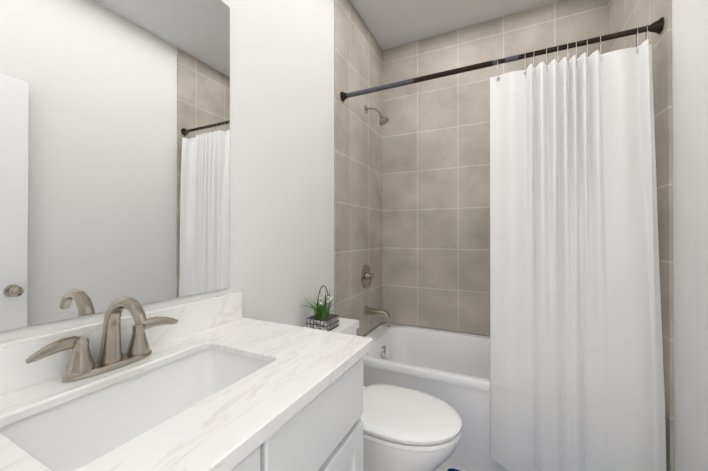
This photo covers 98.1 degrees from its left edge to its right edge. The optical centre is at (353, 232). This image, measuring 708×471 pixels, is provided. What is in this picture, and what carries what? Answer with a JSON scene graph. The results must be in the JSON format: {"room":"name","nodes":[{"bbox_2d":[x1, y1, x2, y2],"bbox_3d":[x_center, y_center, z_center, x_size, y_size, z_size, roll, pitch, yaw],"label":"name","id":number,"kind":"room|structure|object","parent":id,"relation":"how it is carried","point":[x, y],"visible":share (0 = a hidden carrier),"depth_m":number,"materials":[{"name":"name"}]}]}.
{"room":"bathroom","nodes":[
{"label":"bathroom","id":0,"kind":"room"},
{"bbox_2d":[0,0,381,342],"bbox_3d":[-0.423,-0.166,1.352,0.100,2.747,2.993,0,0,26],"label":"wall","id":1,"kind":"structure","parent":0,"point":[281,231],"depth_m":1.41,"materials":[{"name":"white paint"}]},
{"bbox_2d":[0,0,229,331],"bbox_3d":[-0.642,-0.321,0.780,0.005,1.044,0.810,0,0,26],"label":"mirror","id":2,"kind":"object","parent":1,"relation":"attached to","point":[114,149],"visible":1,"depth_m":0.80,"materials":[{"name":"clear glass"}]},
{"bbox_2d":[334,0,382,335],"bbox_3d":[0.062,-0.397,2.220,0.012,2.273,0.810,0,0,26],"label":"wall tile","id":3,"kind":"structure","parent":1,"relation":"attached to","point":[358,172],"depth_m":2.12,"materials":[{"name":"beige tile"}]},
{"bbox_2d":[361,264,373,287],"bbox_3d":[0.114,0.316,2.231,0.067,0.172,0.184,0,0,26],"label":"shower valve","id":4,"kind":"object","parent":3,"relation":"attached to","point":[367,276],"visible":1,"depth_m":2.22,"materials":[{"name":"silver metal"}]},
{"bbox_2d":[364,106,388,125],"bbox_3d":[0.166,-0.855,2.219,0.178,0.161,0.080,0,0,26],"label":"shower head","id":5,"kind":"object","parent":3,"relation":"attached to","point":[383,121],"visible":1,"depth_m":2.20},
{"bbox_2d":[364,306,389,317],"bbox_3d":[0.170,0.568,2.209,0.186,0.073,0.072,0,0,26],"label":"tub spout","id":6,"kind":"object","parent":3,"relation":"attached to","point":[375,311],"visible":1,"depth_m":2.19,"materials":[{"name":"silver metal"}]},
{"bbox_2d":[340,17,666,470],"bbox_3d":[0.585,0.108,1.565,1.497,1.996,0.133,0,0,26],"label":"shower curtain","id":7,"kind":"object","parent":3,"relation":"attached to","point":[576,368],"visible":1,"depth_m":1.35,"materials":[{"name":"white fabric"}]},
{"bbox_2d":[382,322,489,336],"bbox_3d":[0.941,-0.161,2.297,1.524,2.747,0.100,0,0,26],"label":"wall","id":8,"kind":"structure","parent":0,"point":[436,329],"depth_m":2.38,"materials":[{"name":"grey tile"}]},
{"bbox_2d":[383,0,607,335],"bbox_3d":[0.916,-0.397,2.248,1.500,2.273,0.012,0,0,26],"label":"wall tile","id":9,"kind":"structure","parent":8,"relation":"attached to","point":[436,203],"depth_m":2.34,"materials":[{"name":"beige tile"}]},
{"bbox_2d":[435,463,467,470],"bbox_3d":[0.307,1.255,0.989,1.724,0.100,2.993,0,0,26],"label":"floor","id":10,"kind":"structure","parent":0,"point":[443,467],"depth_m":1.58,"materials":[{"name":"tile"}]},
{"bbox_2d":[0,292,372,470],"bbox_3d":[-0.394,0.676,0.654,0.556,1.055,0.928,0,0,26],"label":"bathroom vanity","id":11,"kind":"object","parent":10,"relation":"on","point":[219,383],"visible":0.98,"depth_m":0.69,"materials":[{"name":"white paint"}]},
{"bbox_2d":[25,296,177,382],"bbox_3d":[-0.544,0.236,0.726,0.162,0.174,0.312,0,0,26],"label":"faucet","id":12,"kind":"object","parent":11,"relation":"on","point":[116,348],"depth_m":0.73,"materials":[{"name":"silver metal"}]},
{"bbox_2d":[0,349,269,470],"bbox_3d":[-0.412,0.430,0.663,0.330,0.172,0.496,0,0,26],"label":"sink","id":13,"kind":"object","parent":11,"relation":"in","point":[67,433],"depth_m":0.71,"materials":[{"name":"white ceramic"}]},
{"bbox_2d":[304,317,461,470],"bbox_3d":[0.086,0.840,1.386,0.761,0.735,0.456,0,0,26],"label":"toilet","id":14,"kind":"object","parent":10,"relation":"on","point":[406,429],"visible":0.54,"depth_m":1.21,"materials":[{"name":"white ceramic"}]},
{"bbox_2d":[301,286,344,330],"bbox_3d":[-0.165,0.368,1.563,0.268,0.209,0.276,0,0,26],"label":"basket","id":15,"kind":"object","parent":14,"relation":"on","point":[323,318],"visible":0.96,"depth_m":1.51,"materials":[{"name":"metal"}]},
{"bbox_2d":[363,323,508,470],"bbox_3d":[0.746,0.969,1.892,1.486,0.484,0.756,0,0,26],"label":"bathtub","id":16,"kind":"object","parent":10,"relation":"on","point":[451,369],"visible":0.42,"depth_m":1.76,"materials":[{"name":"white ceramic"}]},
{"bbox_2d":[350,0,560,49],"bbox_3d":[0.307,-1.592,1.004,1.724,0.100,2.993,0,0,26],"label":"ceiling","id":17,"kind":"structure","parent":0,"point":[391,23],"depth_m":2.16,"materials":[{"name":"white paint"}]},
{"bbox_2d":[665,0,707,470],"bbox_3d":[1.037,-0.170,0.641,0.100,2.747,2.993,0,0,26],"label":"wall","id":18,"kind":"structure","parent":0,"point":[690,124],"depth_m":1.10,"materials":[{"name":"white paint"}]},
{"bbox_2d":[608,0,673,418],"bbox_3d":[1.427,-0.401,1.570,0.012,2.273,0.784,0,0,26],"label":"wall tile","id":19,"kind":"structure","parent":18,"relation":"attached to","point":[624,15],"depth_m":1.26,"materials":[{"name":"beige tile"}]},
{"bbox_2d":[668,417,674,470],"bbox_3d":[1.259,0.970,1.217,0.012,0.473,0.016,0,0,26],"label":"wall tile","id":20,"kind":"structure","parent":18,"relation":"attached to","point":[671,454],"depth_m":1.21,"materials":[{"name":"beige tile"}]}
]}

